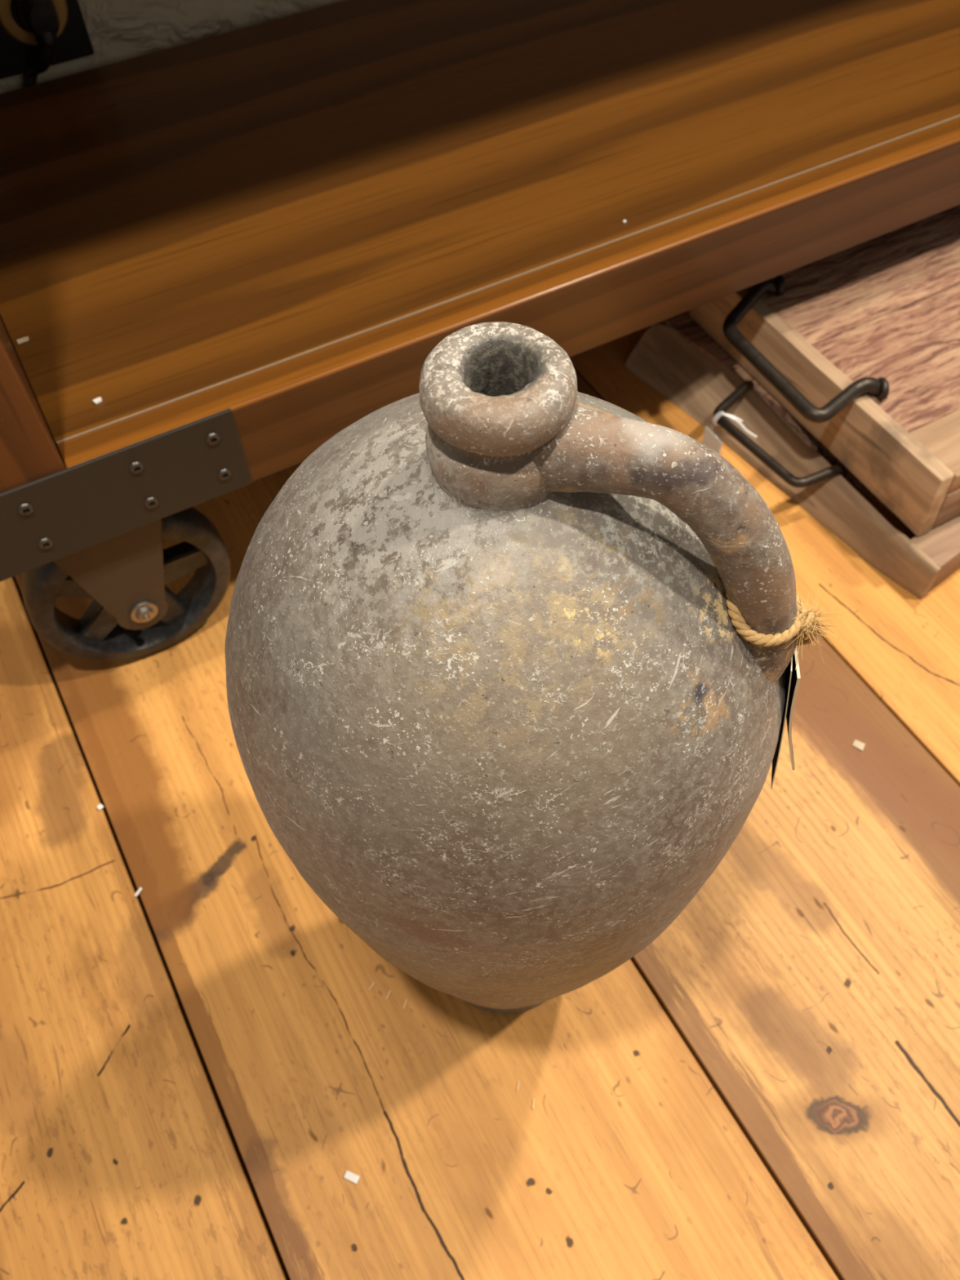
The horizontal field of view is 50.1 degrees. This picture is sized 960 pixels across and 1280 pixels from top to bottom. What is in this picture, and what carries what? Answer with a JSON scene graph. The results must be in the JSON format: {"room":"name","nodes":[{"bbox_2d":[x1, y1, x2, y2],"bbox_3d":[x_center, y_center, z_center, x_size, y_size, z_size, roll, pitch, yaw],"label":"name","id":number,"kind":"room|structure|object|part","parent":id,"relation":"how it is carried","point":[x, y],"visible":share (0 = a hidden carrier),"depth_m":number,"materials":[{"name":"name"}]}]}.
{"room":"antique shop","nodes":[
{"label":"antique shop","id":0,"kind":"room"},
{"bbox_2d":[0,0,345,93],"bbox_3d":[-0.532,-1.030,0.196,4.800,2.445,0.060,-25,59,-15],"label":"wall","id":1,"kind":"structure","parent":0,"point":[118,30],"depth_m":0.98,"materials":[{"name":"paint"}]},
{"bbox_2d":[0,0,93,79],"bbox_3d":[-0.417,-0.558,0.909,0.121,0.108,0.013,-25,59,-15],"label":"wall outlet","id":2,"kind":"object","parent":1,"relation":"attached to","point":[18,45],"visible":0.58,"depth_m":0.94,"materials":[{"name":"black plastic"}]},
{"bbox_2d":[0,0,67,45],"bbox_3d":[-0.399,-0.562,0.915,0.062,0.062,0.004,-25,59,-15],"label":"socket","id":3,"kind":"object","parent":2,"relation":"attached to","point":[13,32],"depth_m":0.92,"materials":[{"name":"black"}]},
{"bbox_2d":[14,0,59,87],"bbox_3d":[-0.402,-0.519,0.952,0.060,0.152,0.034,-11,56,-6],"label":"power cord","id":4,"kind":"object","parent":2,"relation":"hanging from","point":[40,17],"visible":0.8,"depth_m":0.91,"materials":[{"name":"black rubber"}]},
{"bbox_3d":[-0.405,-0.513,0.960,0.056,0.131,0.025,6,56,5],"label":"cord","id":5,"kind":"part","parent":4,"relation":"part of","materials":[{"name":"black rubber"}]},
{"bbox_2d":[0,325,959,1279],"bbox_3d":[0.159,0.651,0.488,4.800,0.045,2.700,-25,59,-15],"label":"floor","id":6,"kind":"structure","parent":0,"point":[195,1067],"depth_m":0.72,"materials":[{"name":"brown wood"}]},
{"bbox_2d":[97,804,103,809],"bbox_3d":[-0.304,0.134,0.822,0.004,0.002,0.004,36,64,23],"label":"crumb","id":7,"kind":"object","parent":6,"relation":"on","point":[100,806],"visible":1,"depth_m":0.82,"materials":[{"name":"white food"}]},
{"bbox_2d":[133,887,142,897],"bbox_3d":[-0.260,0.192,0.781,0.002,0.002,0.008,26,60,17],"label":"crumb","id":8,"kind":"object","parent":6,"relation":"on","point":[140,889],"visible":1,"depth_m":0.78,"materials":[{"name":"white food"}]},
{"bbox_2d":[343,1169,359,1184],"bbox_3d":[-0.084,0.350,0.669,0.010,0.002,0.006,17,58,13],"label":"paper scrap","id":9,"kind":"object","parent":6,"relation":"on","point":[353,1177],"visible":1,"depth_m":0.67,"materials":[{"name":"white paper"}]},
{"bbox_2d":[0,0,959,661],"bbox_3d":[0.243,-0.648,0.894,1.645,0.740,0.507,-25,59,-15],"label":"wooden cart","id":10,"kind":"object","parent":6,"relation":"on","point":[256,242],"visible":1,"depth_m":0.85,"materials":[{"name":"brown wood"}]},
{"bbox_2d":[16,336,30,343],"bbox_3d":[-0.334,-0.219,0.750,0.009,0.001,0.005,-25,59,-15],"label":"crumb","id":11,"kind":"object","parent":10,"relation":"on","point":[25,339],"visible":1,"depth_m":0.75,"materials":[{"name":"white food"}]},
{"bbox_3d":[-0.437,-0.378,0.636,0.094,0.519,0.499,-25,59,-15],"label":"panel","id":12,"kind":"part","parent":10,"relation":"part of","materials":[{"name":"brown wood"}]},
{"bbox_2d":[93,396,102,404],"bbox_3d":[-0.265,-0.166,0.712,0.006,0.002,0.004,-25,59,-15],"label":"crumb","id":13,"kind":"object","parent":10,"relation":"on","point":[99,399],"visible":1,"depth_m":0.71,"materials":[{"name":"white food"}]},
{"bbox_3d":[-0.293,-0.140,0.739,0.212,0.073,0.127,-25,59,-15],"label":"corner plate","id":14,"kind":"part","parent":10,"relation":"part of","materials":[{"name":"metal"}]},
{"bbox_3d":[0.357,-0.394,0.899,1.447,0.069,0.027,-25,59,-15],"label":"rail","id":15,"kind":"part","parent":10,"relation":"part of","materials":[{"name":"brown wood"}]},
{"bbox_2d":[224,321,797,1013],"bbox_3d":[0.013,0.068,0.533,0.238,0.540,0.238,-25,59,-15],"label":"jug","id":16,"kind":"object","parent":6,"relation":"on","point":[495,697],"visible":1,"depth_m":0.34,"materials":[{"name":"grey ceramic"}]},
{"bbox_3d":[0.064,-0.031,0.356,0.108,0.110,0.030,13,57,10],"label":"handle","id":17,"kind":"part","parent":16,"relation":"part of","materials":[{"name":"grey ceramic"}]},
{"bbox_2d":[724,586,844,789],"bbox_3d":[0.111,0.019,0.408,0.054,0.130,0.038,-4,56,-1],"label":"price tag","id":18,"kind":"object","parent":16,"relation":"attached to","point":[805,623],"visible":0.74,"depth_m":0.36,"materials":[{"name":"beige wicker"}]},
{"bbox_2d":[701,426,722,454],"bbox_3d":[0.230,-0.196,1.020,0.002,0.024,0.027,-25,59,-15],"label":"paper tag","id":19,"kind":"object","parent":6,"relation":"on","point":[709,438],"visible":0.67,"depth_m":1.02,"materials":[{"name":"white paper"}]},
{"bbox_2d":[625,310,959,599],"bbox_3d":[0.468,-0.310,1.076,0.550,0.050,0.409,-33,61,-19],"label":"wooden tray","id":20,"kind":"object","parent":6,"relation":"on","point":[675,356],"visible":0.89,"depth_m":0.99,"materials":[{"name":"wood"}]},
{"bbox_2d":[712,411,757,438],"bbox_3d":[0.247,-0.208,0.988,0.045,0.015,0.014,20,59,14],"label":"thread","id":21,"kind":"object","parent":20,"relation":"attached to","point":[717,415],"visible":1,"depth_m":0.99},
{"bbox_3d":[0.277,-0.192,0.987,0.068,0.028,0.145,-25,59,-15],"label":"handle","id":22,"kind":"part","parent":20,"relation":"part of","materials":[{"name":"metal"}]},
{"bbox_2d":[688,204,959,535],"bbox_3d":[0.505,-0.335,1.018,0.575,0.087,0.351,-25,59,-15],"label":"wooden tray","id":23,"kind":"object","parent":20,"relation":"on","point":[860,344],"visible":0.93,"depth_m":0.95,"materials":[{"name":"wood"}]},
{"bbox_3d":[0.285,-0.267,0.936,0.090,0.019,0.177,-25,59,-15],"label":"handle","id":24,"kind":"part","parent":23,"relation":"part of","materials":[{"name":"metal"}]},
{"bbox_2d":[851,738,865,751],"bbox_3d":[0.310,0.086,0.841,0.009,0.001,0.008,26,60,17],"label":"chip","id":25,"kind":"object","parent":6,"relation":"on","point":[857,744],"visible":1,"depth_m":0.84,"materials":[{"name":"white plastic"}]}
]}

